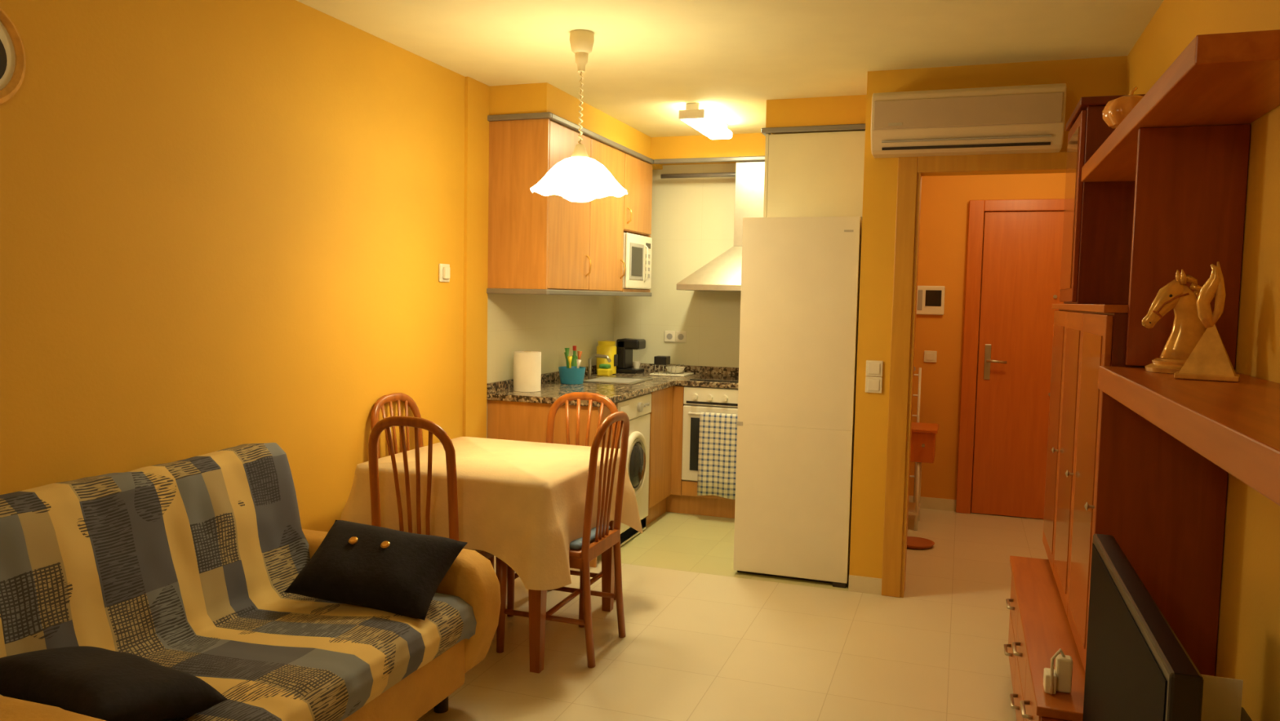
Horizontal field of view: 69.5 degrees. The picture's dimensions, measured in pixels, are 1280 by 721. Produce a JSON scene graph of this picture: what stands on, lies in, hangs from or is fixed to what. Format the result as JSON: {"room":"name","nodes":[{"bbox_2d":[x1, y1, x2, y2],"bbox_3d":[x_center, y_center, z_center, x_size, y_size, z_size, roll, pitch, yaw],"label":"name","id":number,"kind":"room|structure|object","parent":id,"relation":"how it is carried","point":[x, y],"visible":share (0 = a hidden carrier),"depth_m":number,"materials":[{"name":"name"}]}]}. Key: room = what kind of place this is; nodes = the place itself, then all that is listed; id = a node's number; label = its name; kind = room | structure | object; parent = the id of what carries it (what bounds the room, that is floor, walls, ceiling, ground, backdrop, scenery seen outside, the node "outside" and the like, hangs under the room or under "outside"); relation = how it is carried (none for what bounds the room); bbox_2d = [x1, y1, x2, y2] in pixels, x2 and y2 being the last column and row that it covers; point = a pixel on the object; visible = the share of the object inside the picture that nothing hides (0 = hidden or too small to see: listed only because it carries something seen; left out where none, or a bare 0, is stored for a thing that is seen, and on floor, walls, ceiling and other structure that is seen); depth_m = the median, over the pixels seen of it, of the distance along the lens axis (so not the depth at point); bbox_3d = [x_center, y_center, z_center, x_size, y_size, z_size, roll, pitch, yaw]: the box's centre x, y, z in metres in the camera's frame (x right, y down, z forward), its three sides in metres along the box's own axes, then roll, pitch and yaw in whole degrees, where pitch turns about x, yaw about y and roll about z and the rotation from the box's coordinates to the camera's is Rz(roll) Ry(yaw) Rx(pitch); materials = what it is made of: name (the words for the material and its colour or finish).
{"room":"living room","nodes":[
{"label":"living room","id":0,"kind":"room"},
{"bbox_2d":[0,0,614,532],"bbox_3d":[-1.588,-0.070,3.062,0.100,2.550,8.120,3,4,19],"label":"wall","id":1,"kind":"structure","parent":0,"point":[224,224],"depth_m":3.27,"materials":[{"name":"paint"}]},
{"bbox_2d":[0,7,26,104],"bbox_3d":[-1.727,-0.807,2.379,0.024,0.300,0.300,3,4,19],"label":"wall clock","id":2,"kind":"object","parent":1,"relation":"attached to","point":[12,53],"visible":1,"depth_m":2.48,"materials":[{"name":"brown wood"}]},
{"bbox_2d":[0,39,7,79],"bbox_3d":[-1.721,-0.798,2.389,0.001,0.170,0.170,3,4,19],"label":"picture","id":3,"kind":"object","parent":2,"relation":"attached to","point":[3,42],"depth_m":2.46},
{"bbox_2d":[438,263,449,282],"bbox_3d":[-0.967,-0.436,4.594,0.029,0.090,0.090,3,4,19],"label":"thermostat","id":4,"kind":"object","parent":1,"relation":"attached to","point":[444,268],"visible":1,"depth_m":4.57,"materials":[{"name":"white plastic"}]},
{"bbox_2d":[462,76,489,438],"bbox_3d":[-0.875,-0.185,4.909,0.018,2.550,0.225,3,4,19],"label":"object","id":5,"kind":"structure","parent":1,"relation":"attached to","point":[477,93],"depth_m":4.86,"materials":[{"name":"paint"}]},
{"bbox_2d":[486,111,653,296],"bbox_3d":[-0.363,-0.878,5.705,0.396,0.948,1.734,3,4,19],"label":"upper cabinet","id":6,"kind":"object","parent":1,"relation":"attached to","point":[539,244],"visible":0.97,"depth_m":4.97,"materials":[{"name":"brown wood"}]},
{"bbox_2d":[620,288,650,292],"bbox_3d":[-0.191,-0.479,6.298,0.363,0.020,0.550,3,4,19],"label":"niche shelf","id":7,"kind":"object","parent":6,"relation":"attached to","point":[622,290],"depth_m":6.21,"materials":[{"name":"brown wood"}]},
{"bbox_2d":[622,232,652,288],"bbox_3d":[-0.140,-0.668,6.261,0.351,0.360,0.495,3,4,19],"label":"microwave","id":8,"kind":"object","parent":6,"relation":"on","point":[637,249],"visible":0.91,"depth_m":6.14,"materials":[{"name":"white plastic"}]},
{"bbox_2d":[488,82,662,169],"bbox_3d":[-0.329,-1.423,5.802,0.355,0.184,1.964,3,4,19],"label":"wall","id":9,"kind":"structure","parent":0,"point":[544,97],"depth_m":5.01,"materials":[{"name":"paint"}]},
{"bbox_2d":[613,163,741,367],"bbox_3d":[0.705,-0.273,6.606,2.070,2.550,0.100,3,4,19],"label":"wall","id":10,"kind":"structure","parent":0,"point":[693,219],"depth_m":6.66,"materials":[{"name":"paint"}]},
{"bbox_2d":[664,330,686,342],"bbox_3d":[0.257,-0.173,6.709,0.166,0.080,0.013,3,4,19],"label":"wall socket","id":11,"kind":"object","parent":10,"relation":"attached to","point":[669,335],"visible":1,"depth_m":6.71,"materials":[{"name":"white plastic"}]},
{"bbox_2d":[666,333,672,339],"bbox_3d":[0.215,-0.175,6.719,0.044,0.044,0.003,3,4,19],"label":"socket","id":12,"kind":"object","parent":11,"relation":"on","point":[669,335],"depth_m":6.72,"materials":[{"name":"grey plastic"}]},
{"bbox_2d":[677,333,684,339],"bbox_3d":[0.296,-0.171,6.691,0.044,0.044,0.003,3,4,19],"label":"socket","id":13,"kind":"object","parent":11,"relation":"on","point":[680,336],"depth_m":6.69,"materials":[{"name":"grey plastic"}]},
{"bbox_2d":[675,160,764,291],"bbox_3d":[0.676,-0.906,6.262,0.730,0.870,0.488,3,4,19],"label":"range hood","id":14,"kind":"object","parent":10,"relation":"attached to","point":[723,273],"visible":0.47,"depth_m":6.20,"materials":[{"name":"metal"}]},
{"bbox_2d":[650,133,772,164],"bbox_3d":[0.882,-1.446,6.274,1.615,0.155,0.270,3,4,19],"label":"soffit","id":15,"kind":"structure","parent":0,"point":[748,144],"depth_m":6.29,"materials":[{"name":"paint"}]},
{"bbox_2d":[653,155,764,178],"bbox_3d":[0.598,-1.322,6.311,1.004,0.110,0.196,3,4,19],"label":"rail","id":16,"kind":"object","parent":15,"relation":"attached to","point":[746,158],"visible":0.59,"depth_m":6.33,"materials":[{"name":"silver metal"}]},
{"bbox_2d":[296,0,1164,137],"bbox_3d":[0.325,-1.323,2.521,3.960,0.100,8.520,3,4,19],"label":"ceiling","id":17,"kind":"structure","parent":0,"point":[648,60],"depth_m":3.94,"materials":[{"name":"paint"}]},
{"bbox_2d":[530,29,627,202],"bbox_3d":[-0.252,-1.028,3.911,0.422,0.704,0.408,3,4,19],"label":"pendant lamp","id":18,"kind":"object","parent":17,"relation":"hanging from","point":[580,178],"visible":1,"depth_m":3.85,"materials":[{"name":"white glass"}]},
{"bbox_2d":[678,102,732,139],"bbox_3d":[0.406,-1.435,5.558,0.150,0.094,0.695,3,4,19],"label":"ceiling light fixture","id":19,"kind":"object","parent":17,"relation":"attached to","point":[695,115],"depth_m":5.39,"materials":[{"name":"white plastic"}]},
{"bbox_2d":[416,507,1048,720],"bbox_3d":[0.272,1.320,2.706,3.960,0.100,8.520,3,4,19],"label":"floor","id":20,"kind":"structure","parent":0,"point":[695,646],"depth_m":3.89,"materials":[{"name":"tile"}]},
{"bbox_2d":[0,442,501,720],"bbox_3d":[-1.189,0.788,2.614,0.960,0.916,1.600,3,4,19],"label":"sofa","id":21,"kind":"object","parent":20,"relation":"on","point":[188,565],"visible":0.95,"depth_m":2.67,"materials":[{"name":"fabric"}]},
{"bbox_2d":[0,645,227,720],"bbox_3d":[-1.271,0.761,2.163,0.500,0.157,0.310,3,4,27],"label":"throw pillow","id":22,"kind":"object","parent":21,"relation":"on","point":[98,682],"visible":0.92,"depth_m":2.08,"materials":[{"name":"black fabric"}]},
{"bbox_2d":[284,519,467,620],"bbox_3d":[-0.853,0.672,2.998,0.511,0.230,0.269,2,4,15],"label":"throw pillow","id":23,"kind":"object","parent":21,"relation":"on","point":[393,571],"visible":1,"depth_m":2.93,"materials":[{"name":"dark fabric"},{"name":"gold metal"}]},
{"bbox_2d":[370,392,493,568],"bbox_3d":[-0.943,0.650,4.181,0.449,0.986,0.396,3,4,19],"label":"dining chair","id":24,"kind":"object","parent":20,"relation":"on","point":[394,397],"visible":0.25,"depth_m":4.22,"materials":[{"name":"brown wood"}]},
{"bbox_2d":[368,415,497,629],"bbox_3d":[-0.810,0.687,3.685,0.396,0.986,0.449,3,4,19],"label":"dining chair","id":25,"kind":"object","parent":20,"relation":"on","point":[386,423],"visible":0.36,"depth_m":3.49,"materials":[{"name":"brown wood"}]},
{"bbox_2d":[496,410,629,667],"bbox_3d":[-0.302,0.689,3.803,0.449,0.986,0.396,3,4,19],"label":"dining chair","id":26,"kind":"object","parent":20,"relation":"on","point":[594,541],"visible":0.69,"depth_m":3.70,"materials":[{"name":"brown wood"}]},
{"bbox_2d":[569,524,609,549],"bbox_3d":[-0.340,0.713,3.818,0.340,0.025,0.340,3,4,19],"label":"seat cushion","id":27,"kind":"object","parent":26,"relation":"on","point":[577,544],"depth_m":3.65,"materials":[{"name":"fabric"}]},
{"bbox_2d":[506,391,620,627],"bbox_3d":[-0.340,0.656,4.266,0.396,0.986,0.449,3,4,19],"label":"dining chair","id":28,"kind":"object","parent":20,"relation":"on","point":[512,575],"visible":0.36,"depth_m":4.40,"materials":[{"name":"brown wood"}]},
{"bbox_2d":[528,520,614,673],"bbox_3d":[-0.621,0.789,4.012,0.830,0.741,0.830,3,4,19],"label":"dining table","id":29,"kind":"object","parent":20,"relation":"on","point":[537,598],"visible":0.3,"depth_m":3.54,"materials":[{"name":"brown wood"}]},
{"bbox_2d":[340,436,642,590],"bbox_3d":[-0.615,0.603,4.001,1.062,0.378,1.052,3,4,19],"label":"tablecloth","id":30,"kind":"object","parent":29,"relation":"on","point":[522,504],"visible":0.77,"depth_m":3.60,"materials":[{"name":"fabric"}]},
{"bbox_2d":[486,353,738,567],"bbox_3d":[0.110,0.518,5.776,1.358,1.066,1.948,3,4,19],"label":"kitchen cabinet","id":31,"kind":"object","parent":20,"relation":"on","point":[512,415],"depth_m":5.80,"materials":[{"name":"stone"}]},
{"bbox_2d":[513,351,541,391],"bbox_3d":[-0.640,0.060,5.243,0.156,0.222,0.156,3,4,19],"label":"paper towel roll","id":32,"kind":"object","parent":31,"relation":"on","point":[526,364],"visible":1,"depth_m":5.18,"materials":[{"name":"white paper"}]},
{"bbox_2d":[558,347,585,384],"bbox_3d":[-0.421,0.032,5.716,0.170,0.220,0.170,3,4,19],"label":"utensil basket","id":33,"kind":"object","parent":31,"relation":"on","point":[569,375],"visible":1,"depth_m":5.67,"materials":[{"name":"blue plastic"}]},
{"bbox_2d":[558,366,585,384],"bbox_3d":[-0.422,0.092,5.720,0.170,0.100,0.170,3,4,19],"label":"cup","id":34,"kind":"object","parent":33,"relation":"on","point":[568,375],"depth_m":5.66,"materials":[{"name":"blue plastic"}]},
{"bbox_2d":[571,345,577,366],"bbox_3d":[-0.423,0.015,5.949,0.064,0.222,0.064,3,4,19],"label":"utensil","id":35,"kind":"object","parent":33,"relation":"in","point":[574,363],"visible":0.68,"depth_m":5.93,"materials":[{"name":"green plastic"}]},
{"bbox_2d":[587,353,611,378],"bbox_3d":[-0.263,0.041,6.034,0.171,0.166,0.026,3,5,28],"label":"faucet","id":36,"kind":"object","parent":31,"relation":"on","point":[593,355],"depth_m":6.05,"materials":[{"name":"metal"}]},
{"bbox_2d":[596,364,612,376],"bbox_3d":[-0.240,0.065,6.313,0.090,0.079,0.080,3,4,19],"label":"sponge caddy","id":37,"kind":"object","parent":31,"relation":"on","point":[605,370],"visible":1,"depth_m":6.28,"materials":[{"name":"plastic"}]},
{"bbox_2d":[596,368,612,376],"bbox_3d":[-0.240,0.080,6.314,0.090,0.049,0.080,3,4,19],"label":"sponge","id":38,"kind":"object","parent":37,"relation":"on","point":[601,371],"depth_m":6.28,"materials":[{"name":"yellow plastic"}]},
{"bbox_2d":[595,340,617,374],"bbox_3d":[-0.233,-0.023,6.453,0.143,0.235,0.140,3,4,19],"label":"storage jar","id":39,"kind":"object","parent":31,"relation":"on","point":[608,348],"visible":0.83,"depth_m":6.40,"materials":[{"name":"plastic"}]},
{"bbox_2d":[583,376,653,384],"bbox_3d":[-0.150,0.128,5.972,0.350,0.005,0.430,3,4,19],"label":"sink","id":40,"kind":"object","parent":31,"relation":"in","point":[601,380],"depth_m":5.91,"materials":[{"name":"grey metal"}]},
{"bbox_2d":[616,337,645,373],"bbox_3d":[-0.066,-0.034,6.617,0.170,0.239,0.180,3,4,19],"label":"coffee machine","id":41,"kind":"object","parent":31,"relation":"on","point":[624,347],"visible":0.97,"depth_m":6.56,"materials":[{"name":"black plastic"}]},
{"bbox_2d":[632,360,640,368],"bbox_3d":[-0.025,0.033,6.606,0.060,0.050,0.059,3,4,19],"label":"cup","id":42,"kind":"object","parent":41,"relation":"on","point":[636,364],"depth_m":6.59,"materials":[{"name":"white ceramic"}]},
{"bbox_2d":[649,355,693,377],"bbox_3d":[0.227,0.036,6.492,0.250,0.129,0.250,3,4,19],"label":"dish rack","id":43,"kind":"object","parent":31,"relation":"on","point":[672,371],"visible":1,"depth_m":6.45,"materials":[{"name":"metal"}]},
{"bbox_2d":[649,371,693,377],"bbox_3d":[0.226,0.095,6.496,0.250,0.011,0.250,3,4,19],"label":"tray","id":44,"kind":"object","parent":43,"relation":"on","point":[682,374],"depth_m":6.42,"materials":[{"name":"white plastic"}]},
{"bbox_2d":[665,365,684,373],"bbox_3d":[0.248,0.068,6.481,0.140,0.045,0.140,3,4,19],"label":"bowl","id":45,"kind":"object","parent":43,"relation":"on","point":[670,369],"depth_m":6.43,"materials":[{"name":"ceramic"}]},
{"bbox_2d":[681,386,737,500],"bbox_3d":[0.643,0.532,6.236,0.595,0.725,0.594,3,4,19],"label":"oven","id":46,"kind":"object","parent":31,"relation":"in","point":[696,400],"visible":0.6,"depth_m":6.06,"materials":[{"name":"white metal"}]},
{"bbox_2d":[697,412,737,499],"bbox_3d":[0.541,0.619,5.964,0.331,0.554,0.061,3,4,19],"label":"kitchen towel","id":47,"kind":"object","parent":46,"relation":"hanging from","point":[717,433],"visible":0.7,"depth_m":5.96,"materials":[{"name":"multicoloured fabric"}]},
{"bbox_2d":[689,373,738,382],"bbox_3d":[0.677,0.123,6.259,0.560,0.008,0.500,3,4,19],"label":"cooktop","id":48,"kind":"object","parent":31,"relation":"in","point":[707,377],"depth_m":6.21,"materials":[{"name":"black glass"}]},
{"bbox_2d":[615,393,651,546],"bbox_3d":[-0.309,0.625,5.525,0.685,0.850,0.595,3,4,19],"label":"washing machine","id":49,"kind":"object","parent":20,"relation":"on","point":[638,408],"visible":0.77,"depth_m":5.44,"materials":[{"name":"white metal"}]},
{"bbox_2d":[733,216,862,587],"bbox_3d":[0.858,0.196,4.902,0.591,1.860,0.463,3,4,19],"label":"refrigerator","id":50,"kind":"object","parent":20,"relation":"on","point":[800,295],"visible":0.89,"depth_m":4.68,"materials":[{"name":"white metal"}]},
{"bbox_2d":[760,123,865,220],"bbox_3d":[1.042,-0.104,5.402,0.616,2.395,0.625,3,4,19],"label":"tall cabinet","id":51,"kind":"object","parent":20,"relation":"on","point":[813,174],"visible":0.58,"depth_m":5.07,"materials":[{"name":"beige laminate"}]},
{"bbox_2d":[848,68,921,578],"bbox_3d":[1.208,-0.118,4.548,0.250,2.550,0.120,3,4,19],"label":"wall partition","id":52,"kind":"structure","parent":20,"relation":"on","point":[880,175],"depth_m":4.51,"materials":[{"name":"paint"}]},
{"bbox_2d":[848,574,881,595],"bbox_3d":[1.119,1.115,4.587,0.160,0.080,0.011,3,4,19],"label":"baseboard","id":53,"kind":"structure","parent":52,"relation":"attached to","point":[873,585],"depth_m":4.58,"materials":[{"name":"tile"}]},
{"bbox_2d":[865,360,883,393],"bbox_3d":[1.144,0.079,4.511,0.080,0.158,0.013,3,4,19],"label":"light switch","id":54,"kind":"object","parent":52,"relation":"attached to","point":[873,368],"visible":1,"depth_m":4.51,"materials":[{"name":"white plastic"}]},
{"bbox_2d":[881,156,921,597],"bbox_3d":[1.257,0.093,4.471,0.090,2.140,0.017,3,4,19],"label":"door frame","id":55,"kind":"structure","parent":52,"relation":"in","point":[907,176],"depth_m":4.46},
{"bbox_2d":[871,83,1066,158],"bbox_3d":[1.484,-1.090,4.214,0.820,0.275,0.209,3,4,19],"label":"air conditioner","id":56,"kind":"object","parent":52,"relation":"attached to","point":[1026,118],"visible":1,"depth_m":4.13,"materials":[{"name":"grey plastic"}]},
{"bbox_2d":[881,142,1050,150],"bbox_3d":[1.465,-0.969,4.173,0.720,0.012,0.008,3,4,19],"label":"air vent","id":57,"kind":"object","parent":56,"relation":"attached to","point":[885,145],"depth_m":4.18,"materials":[{"name":"white plastic"}]},
{"bbox_2d":[917,151,1066,173],"bbox_3d":[1.720,-0.914,4.244,0.850,0.080,0.017,3,4,19],"label":"lintel","id":58,"kind":"structure","parent":52,"relation":"in","point":[1037,161],"depth_m":4.27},
{"bbox_2d":[909,366,921,502],"bbox_3d":[1.859,0.541,6.341,0.108,1.010,0.030,3,4,19],"label":"clothes rack","id":59,"kind":"object","parent":20,"relation":"on","point":[919,374],"visible":0.26,"depth_m":6.30,"materials":[{"name":"white"}]},
{"bbox_2d":[906,536,934,548],"bbox_3d":[1.637,1.089,5.503,0.230,0.024,0.230,3,4,19],"label":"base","id":60,"kind":"object","parent":20,"relation":"on","point":[913,542],"visible":0.7,"depth_m":5.51,"materials":[{"name":"orange wood"}]},
{"bbox_2d":[908,422,938,530],"bbox_3d":[1.785,0.746,5.974,0.250,0.650,0.355,3,4,19],"label":"side table","id":61,"kind":"object","parent":20,"relation":"on","point":[923,434],"visible":0.59,"depth_m":5.81,"materials":[{"name":"brown wood"}]},
{"bbox_2d":[908,502,919,515],"bbox_3d":[1.744,0.961,6.005,0.140,0.015,0.310,3,4,19],"label":"shelf","id":62,"kind":"object","parent":61,"relation":"attached to","point":[912,510],"depth_m":5.94,"materials":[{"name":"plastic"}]},
{"bbox_2d":[1004,29,1279,720],"bbox_3d":[1.237,0.218,2.323,0.436,2.190,3.270,3,4,19],"label":"wall unit","id":63,"kind":"object","parent":20,"relation":"on","point":[1141,458],"depth_m":2.31,"materials":[{"name":"brown wood"}]},
{"bbox_2d":[1008,608,1015,693],"bbox_3d":[1.395,1.082,3.440,0.017,0.168,0.466,3,4,19],"label":"drawer","id":64,"kind":"object","parent":63,"relation":"in","point":[1011,637],"depth_m":3.43,"materials":[{"name":"brown wood"}]},
{"bbox_2d":[1009,573,1017,641],"bbox_3d":[1.398,0.907,3.427,0.017,0.168,0.466,3,4,19],"label":"drawer","id":65,"kind":"object","parent":63,"relation":"in","point":[1013,604],"depth_m":3.39,"materials":[{"name":"brown wood"}]},
{"bbox_2d":[1013,655,1023,720],"bbox_3d":[1.238,1.110,2.995,0.017,0.168,0.466,3,4,19],"label":"drawer","id":66,"kind":"object","parent":63,"relation":"in","point":[1018,689],"depth_m":3.04,"materials":[{"name":"brown wood"}]},
{"bbox_2d":[1016,611,1026,700],"bbox_3d":[1.241,0.935,2.983,0.017,0.168,0.466,3,4,19],"label":"drawer","id":67,"kind":"object","parent":63,"relation":"in","point":[1021,659],"depth_m":2.95,"materials":[{"name":"brown wood"}]},
{"bbox_2d":[1024,662,1040,720],"bbox_3d":[1.085,0.963,2.539,0.017,0.168,0.466,3,4,19],"label":"drawer","id":68,"kind":"object","parent":63,"relation":"in","point":[1029,705],"depth_m":2.59,"materials":[{"name":"brown wood"}]},
{"bbox_2d":[1043,648,1072,693],"bbox_3d":[1.081,0.800,2.381,0.065,0.113,0.074,3,4,19],"label":"router","id":69,"kind":"object","parent":63,"relation":"on","point":[1060,678],"visible":1,"depth_m":2.37,"materials":[{"name":"plastic"}]},
{"bbox_2d":[1102,86,1143,128],"bbox_3d":[1.450,-0.736,2.735,0.136,0.149,0.136,5,5,42],"label":"ornament","id":70,"kind":"object","parent":63,"relation":"on","point":[1115,111],"visible":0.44,"depth_m":2.70,"materials":[{"name":"orange ceramic"}]},
{"bbox_2d":[1082,533,1204,720],"bbox_3d":[0.951,0.750,1.810,0.200,0.620,0.890,3,4,19],"label":"television","id":71,"kind":"object","parent":63,"relation":"on","point":[1138,668],"visible":1,"depth_m":1.72,"materials":[{"name":"black plastic"}]},
{"bbox_2d":[1142,269,1206,373],"bbox_3d":[1.270,-0.093,2.170,0.134,0.241,0.134,-2,5,-38],"label":"statue","id":72,"kind":"object","parent":63,"relation":"on","point":[1188,329],"visible":0.69,"depth_m":2.15,"materials":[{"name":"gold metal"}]},
{"bbox_2d":[1080,29,1279,182],"bbox_3d":[1.420,-0.613,2.461,0.252,0.053,1.749,3,4,19],"label":"shelf","id":73,"kind":"object","parent":63,"relation":"attached to","point":[1226,82],"depth_m":1.96,"materials":[{"name":"brown wood"}]},
{"bbox_2d":[1097,365,1279,505],"bbox_3d":[1.040,0.098,1.535,0.298,0.059,1.669,3,4,19],"label":"shelf","id":74,"kind":"object","parent":63,"relation":"attached to","point":[1235,426],"depth_m":1.45,"materials":[{"name":"brown wood"}]},
{"bbox_2d":[1173,261,1239,382],"bbox_3d":[1.221,-0.085,1.975,0.117,0.251,0.086,4,5,34],"label":"figurine","id":75,"kind":"object","parent":63,"relation":"on","point":[1209,360],"visible":1,"depth_m":1.96,"materials":[{"name":"metal"}]},
{"bbox_2d":[1240,706,1252,720],"bbox_3d":[1.176,0.902,1.873,0.141,0.314,0.300,3,4,19],"label":"box","id":76,"kind":"object","parent":63,"relation":"on","point":[1244,715],"visible":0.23,"depth_m":1.93,"materials":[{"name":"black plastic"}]},
{"bbox_2d":[1200,674,1243,720],"bbox_3d":[1.129,0.681,1.798,0.070,0.134,0.014,3,4,19],"label":"paper card","id":77,"kind":"object","parent":76,"relation":"on","point":[1222,696],"visible":0.78,"depth_m":1.79,"materials":[{"name":"white paper"}]},
{"bbox_2d":[765,94,866,133],"bbox_3d":[1.150,-1.388,5.506,0.598,0.154,1.005,3,4,19],"label":"soffit","id":78,"kind":"structure","parent":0,"point":[845,109],"depth_m":5.04,"materials":[{"name":"paint"}]},
{"bbox_2d":[908,173,1066,512],"bbox_3d":[2.624,-0.209,6.253,1.790,2.550,0.100,3,4,19],"label":"wall","id":79,"kind":"structure","parent":0,"point":[944,199],"depth_m":6.37,"materials":[{"name":"paint"}]},
{"bbox_2d":[924,350,937,362],"bbox_3d":[2.019,-0.027,6.415,0.085,0.080,0.015,3,4,19],"label":"hall light switch","id":80,"kind":"object","parent":79,"relation":"attached to","point":[929,356],"visible":1,"depth_m":6.41,"materials":[{"name":"white plastic"}]},
{"bbox_2d":[916,285,945,315],"bbox_3d":[2.007,-0.416,6.386,0.190,0.200,0.033,3,4,19],"label":"intercom","id":81,"kind":"object","parent":79,"relation":"attached to","point":[930,299],"visible":0.86,"depth_m":6.37,"materials":[{"name":"white plastic"}]},
{"bbox_2d":[908,495,956,511],"bbox_3d":[2.015,1.001,6.483,0.390,0.080,0.011,3,4,19],"label":"baseboard","id":82,"kind":"structure","parent":79,"relation":"attached to","point":[931,503],"depth_m":6.46,"materials":[{"name":"tile"}]},
{"bbox_2d":[955,198,1064,513],"bbox_3d":[2.685,0.004,6.164,1.000,2.140,0.048,3,4,19],"label":"door frame","id":83,"kind":"structure","parent":79,"relation":"attached to","point":[976,208],"depth_m":6.27,"materials":[{"name":"brown wood"}]},
{"bbox_2d":[971,211,1086,519],"bbox_3d":[2.685,0.043,6.138,0.820,2.055,0.102,3,4,19],"label":"door leaf","id":84,"kind":"structure","parent":79,"relation":"in","point":[1022,251],"depth_m":6.21,"materials":[{"name":"brown wood"}]},
{"bbox_2d":[983,344,991,379],"bbox_3d":[2.360,0.010,6.266,0.040,0.240,0.007,3,4,19],"label":"plate","id":85,"kind":"object","parent":84,"relation":"attached to","point":[988,347],"depth_m":6.26,"materials":[{"name":"silver metal"}]},
{"bbox_2d":[920,57,1109,176],"bbox_3d":[1.724,-1.124,4.303,0.800,0.490,0.120,3,4,19],"label":"wall","id":86,"kind":"structure","parent":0,"point":[1087,77],"depth_m":4.21,"materials":[{"name":"paint"}]},
{"bbox_2d":[1107,55,1127,95],"bbox_3d":[2.430,-0.064,4.121,0.740,2.550,0.120,3,4,19],"label":"wall partition","id":87,"kind":"structure","parent":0,"point":[1117,64],"depth_m":4.09,"materials":[{"name":"paint"}]},
{"bbox_2d":[1124,0,1279,720],"bbox_3d":[1.124,0.116,1.167,0.100,2.550,6.330,3,4,19],"label":"wall","id":88,"kind":"structure","parent":0,"point":[1248,646],"depth_m":2.12,"materials":[{"name":"paint"}]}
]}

